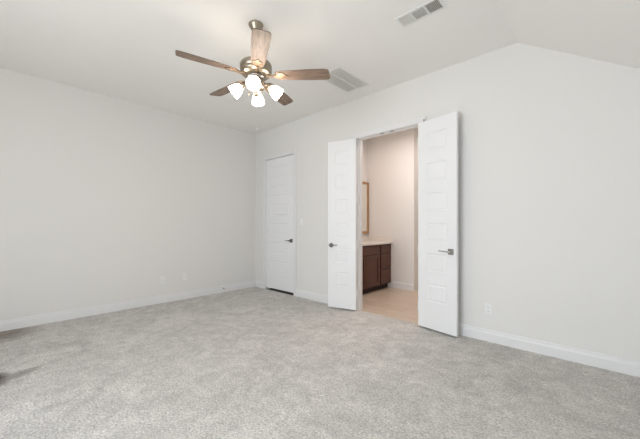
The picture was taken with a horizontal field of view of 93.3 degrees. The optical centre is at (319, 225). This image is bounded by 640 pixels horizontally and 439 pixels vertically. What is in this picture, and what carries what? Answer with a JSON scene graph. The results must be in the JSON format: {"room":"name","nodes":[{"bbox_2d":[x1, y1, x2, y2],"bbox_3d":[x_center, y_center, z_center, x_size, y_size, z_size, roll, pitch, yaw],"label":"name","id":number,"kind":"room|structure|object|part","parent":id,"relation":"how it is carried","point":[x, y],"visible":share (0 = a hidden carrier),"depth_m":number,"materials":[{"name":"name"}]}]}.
{"room":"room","nodes":[
{"label":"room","id":0,"kind":"room"},
{"bbox_2d":[0,67,255,320],"bbox_3d":[-3.241,-0.326,4.060,0.120,3.200,5.860,0,0,43],"label":"wall","id":1,"kind":"structure","parent":0,"point":[103,198],"depth_m":4.25,"materials":[{"name":"white paint"}]},
{"bbox_2d":[0,280,254,331],"bbox_3d":[-3.204,1.161,4.002,0.014,0.125,5.586,0,0,43],"label":"baseboard","id":2,"kind":"structure","parent":1,"relation":"attached to","point":[16,323],"depth_m":4.26,"materials":[{"name":"white paint"}]},
{"bbox_2d":[160,276,164,283],"bbox_3d":[-2.492,0.861,4.767,0.009,0.116,0.072,0,0,43],"label":"power outlet","id":3,"kind":"object","parent":1,"relation":"attached to","point":[162,278],"visible":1,"depth_m":4.77,"materials":[{"name":"white plastic"}]},
{"bbox_2d":[0,287,639,438],"bbox_3d":[-0.078,1.264,3.148,5.950,0.080,8.800,0,0,43],"label":"floor","id":4,"kind":"structure","parent":0,"point":[253,362],"depth_m":2.40,"materials":[{"name":"carpet"}]},
{"bbox_2d":[268,288,292,294],"bbox_3d":[-0.705,1.253,5.592,0.830,0.062,0.120,0,0,43],"label":"threshold","id":5,"kind":"object","parent":4,"relation":"on","point":[277,290],"visible":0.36,"depth_m":5.59,"materials":[{"name":"carpet"}]},
{"bbox_2d":[362,244,390,293],"bbox_3d":[0.737,0.788,5.651,0.572,0.871,1.374,0,0,43],"label":"vanity cabinet","id":6,"kind":"object","parent":4,"relation":"on","point":[376,259],"visible":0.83,"depth_m":5.58,"materials":[{"name":"brown wood"}]},
{"bbox_3d":[0.643,0.827,5.146,0.020,0.565,0.445,0,0,43],"label":"door","id":7,"kind":"part","parent":6,"relation":"part of","materials":[{"name":"brown wood"}]},
{"bbox_3d":[0.799,0.452,5.314,0.020,0.145,0.905,0,0,43],"label":"drawer","id":8,"kind":"part","parent":6,"relation":"part of","materials":[{"name":"brown wood"}]},
{"bbox_3d":[0.956,0.827,5.482,0.020,0.565,0.445,0,0,43],"label":"door","id":9,"kind":"part","parent":6,"relation":"part of","materials":[{"name":"brown wood"}]},
{"bbox_2d":[362,236,392,245],"bbox_3d":[0.742,0.284,5.634,0.602,0.135,1.394,0,0,43],"label":"countertop","id":10,"kind":"structure","parent":6,"relation":"on","point":[366,240],"depth_m":5.98,"materials":[{"name":"beige stone"}]},
{"bbox_3d":[1.265,0.974,5.812,0.020,0.270,0.359,0,0,43],"label":"drawer","id":11,"kind":"part","parent":6,"relation":"part of","materials":[{"name":"brown wood"}]},
{"bbox_3d":[1.265,0.681,5.812,0.020,0.275,0.359,0,0,43],"label":"drawer","id":12,"kind":"part","parent":6,"relation":"part of","materials":[{"name":"brown wood"}]},
{"bbox_3d":[1.265,0.452,5.812,0.020,0.145,0.359,0,0,43],"label":"drawer","id":13,"kind":"part","parent":6,"relation":"part of","materials":[{"name":"brown wood"}]},
{"bbox_2d":[0,0,639,133],"bbox_3d":[-1.094,-1.405,2.058,5.990,1.042,5.860,0,0,43],"label":"ceiling","id":14,"kind":"structure","parent":0,"point":[121,49],"depth_m":2.92,"materials":[{"name":"white paint"}]},
{"bbox_2d":[175,20,329,105],"bbox_3d":[-0.619,-1.487,2.754,1.270,0.678,1.293,0,0,43],"label":"ceiling fan","id":15,"kind":"object","parent":14,"relation":"hanging from","point":[255,68],"visible":1,"depth_m":2.68,"materials":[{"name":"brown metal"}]},
{"bbox_3d":[-0.935,-1.360,2.510,0.499,0.006,0.140,0,11,-33],"label":"blade","id":16,"kind":"part","parent":15,"relation":"part of","materials":[{"name":"brown wood"}]},
{"bbox_3d":[-0.913,-1.360,3.009,0.499,0.006,0.140,0,11,38],"label":"blade","id":17,"kind":"part","parent":15,"relation":"part of","materials":[{"name":"brown wood"}]},
{"bbox_3d":[-0.761,-1.211,2.726,0.128,0.127,0.122,0,0,-6],"label":"lamp shade","id":18,"kind":"part","parent":15,"relation":"part of","materials":[{"name":"white glass"}]},
{"bbox_3d":[-0.562,-1.211,2.565,0.122,0.127,0.128,0,0,-6],"label":"lamp shade","id":19,"kind":"part","parent":15,"relation":"part of","materials":[{"name":"white glass"}]},
{"bbox_3d":[-0.564,-1.226,2.579,0.052,0.067,0.070,0,0,-6],"label":"bulb","id":20,"kind":"part","parent":15,"relation":"part of","materials":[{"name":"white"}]},
{"bbox_3d":[-0.581,-1.417,2.745,0.284,0.127,0.284,0,0,43],"label":"motor","id":21,"kind":"part","parent":15,"relation":"part of","materials":[{"name":"silver metal"}]},
{"bbox_3d":[-0.600,-1.211,2.925,0.122,0.127,0.128,0,0,-6],"label":"lamp shade","id":22,"kind":"part","parent":15,"relation":"part of","materials":[{"name":"white glass"}]},
{"bbox_3d":[-0.468,-1.360,2.336,0.140,0.006,0.499,11,-3,-15],"label":"blade","id":23,"kind":"part","parent":15,"relation":"part of","materials":[{"name":"brown wood"}]},
{"bbox_3d":[-0.401,-1.211,2.764,0.128,0.127,0.122,0,0,-6],"label":"lamp shade","id":24,"kind":"part","parent":15,"relation":"part of","materials":[{"name":"white glass"}]},
{"bbox_3d":[-0.433,-1.360,3.142,0.140,0.006,0.499,-12,-4,20],"label":"blade","id":25,"kind":"part","parent":15,"relation":"part of","materials":[{"name":"brown wood"}]},
{"bbox_3d":[-0.157,-1.360,2.726,0.499,0.006,0.140,0,-11,3],"label":"blade","id":26,"kind":"part","parent":15,"relation":"part of","materials":[{"name":"brown wood"}]},
{"bbox_2d":[324,66,369,92],"bbox_3d":[0.304,-1.821,3.802,0.353,0.009,0.613,0,0,43],"label":"ceiling vent","id":27,"kind":"object","parent":14,"relation":"in","point":[340,78],"visible":0.91,"depth_m":3.80,"materials":[{"name":"white plastic"}]},
{"bbox_2d":[395,0,446,27],"bbox_3d":[0.858,-1.821,2.593,0.393,0.011,0.165,0,0,43],"label":"ceiling vent","id":28,"kind":"object","parent":14,"relation":"in","point":[430,7],"visible":1,"depth_m":2.58,"materials":[{"name":"white plastic"}]},
{"bbox_2d":[362,139,366,235],"bbox_3d":[0.461,-0.286,5.787,0.015,3.120,1.754,0,0,43],"label":"wall","id":29,"kind":"structure","parent":0,"point":[364,142],"depth_m":6.27,"materials":[{"name":"white paint"}]},
{"bbox_2d":[362,181,368,233],"bbox_3d":[0.626,-0.363,5.920,0.045,1.065,1.115,0,0,43],"label":"wall mirror","id":30,"kind":"object","parent":29,"relation":"attached to","point":[365,185],"visible":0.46,"depth_m":6.24,"materials":[{"name":"brown wood"}]},
{"bbox_3d":[0.624,-0.363,5.922,0.033,0.965,1.015,0,0,43],"label":"glass","id":31,"kind":"part","parent":30,"relation":"part of","materials":[{"name":"white mirror"}]},
{"bbox_2d":[367,128,415,290],"bbox_3d":[1.405,-0.286,6.038,1.053,3.120,0.100,0,0,43],"label":"wall","id":32,"kind":"structure","parent":0,"point":[391,158],"depth_m":5.90,"materials":[{"name":"white paint"}]},
{"bbox_2d":[393,281,413,290],"bbox_3d":[1.592,1.161,5.786,0.435,0.125,0.014,0,0,43],"label":"baseboard","id":33,"kind":"structure","parent":32,"relation":"attached to","point":[405,286],"depth_m":5.77,"materials":[{"name":"white paint"}]},
{"bbox_2d":[416,128,417,289],"bbox_3d":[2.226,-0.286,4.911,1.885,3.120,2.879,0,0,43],"label":"door frame","id":34,"kind":"structure","parent":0,"point":[416,128],"depth_m":5.72,"materials":[{"name":"white paint"}]},
{"bbox_2d":[256,43,639,360],"bbox_3d":[0.849,-0.301,4.143,5.750,3.150,0.120,0,0,43],"label":"wall","id":35,"kind":"structure","parent":0,"point":[549,140],"depth_m":2.96,"materials":[{"name":"white paint"}]},
{"bbox_2d":[266,155,292,292],"bbox_3d":[-0.759,-0.032,5.541,0.794,2.427,0.103,0,0,43],"label":"door","id":36,"kind":"structure","parent":35,"relation":"in","point":[279,171],"depth_m":5.55,"materials":[{"name":"white paint"}]},
{"bbox_2d":[263,149,296,295],"bbox_3d":[-0.712,-0.048,5.585,0.928,2.544,0.140,0,0,43],"label":"door frame","id":37,"kind":"structure","parent":35,"relation":"attached to","point":[291,152],"depth_m":5.26,"materials":[{"name":"white paint"}]},
{"bbox_2d":[328,138,357,309],"bbox_3d":[0.316,-0.017,4.364,0.462,2.437,0.103,0,0,28],"label":"door","id":38,"kind":"structure","parent":35,"relation":"in","point":[343,154],"depth_m":4.38,"materials":[{"name":"white paint"}]},
{"bbox_2d":[353,116,425,310],"bbox_3d":[0.923,-0.048,4.060,1.088,2.544,0.140,0,0,43],"label":"door frame","id":39,"kind":"structure","parent":35,"relation":"attached to","point":[410,124],"depth_m":4.35,"materials":[{"name":"white paint"}]},
{"bbox_2d":[418,111,457,336],"bbox_3d":[1.311,-0.033,3.453,0.103,2.470,0.506,0,0,-36],"label":"door","id":40,"kind":"structure","parent":35,"relation":"in","point":[438,136],"depth_m":3.43,"materials":[{"name":"white paint"}]},
{"bbox_3d":[1.432,0.289,3.309,0.009,0.064,0.064,0,0,-37],"label":"handle","id":41,"kind":"part","parent":40,"relation":"part of","materials":[{"name":"silver metal"}]},
{"bbox_2d":[255,280,639,376],"bbox_3d":[0.804,1.161,4.094,5.750,0.125,0.014,0,0,43],"label":"baseboard","id":42,"kind":"structure","parent":35,"relation":"attached to","point":[599,360],"depth_m":2.85,"materials":[{"name":"white paint"}]},
{"bbox_2d":[485,303,491,314],"bbox_3d":[1.778,0.883,3.188,0.072,0.116,0.009,0,0,43],"label":"power outlet","id":43,"kind":"object","parent":35,"relation":"attached to","point":[488,307],"visible":1,"depth_m":3.18,"materials":[{"name":"white plastic"}]}
]}

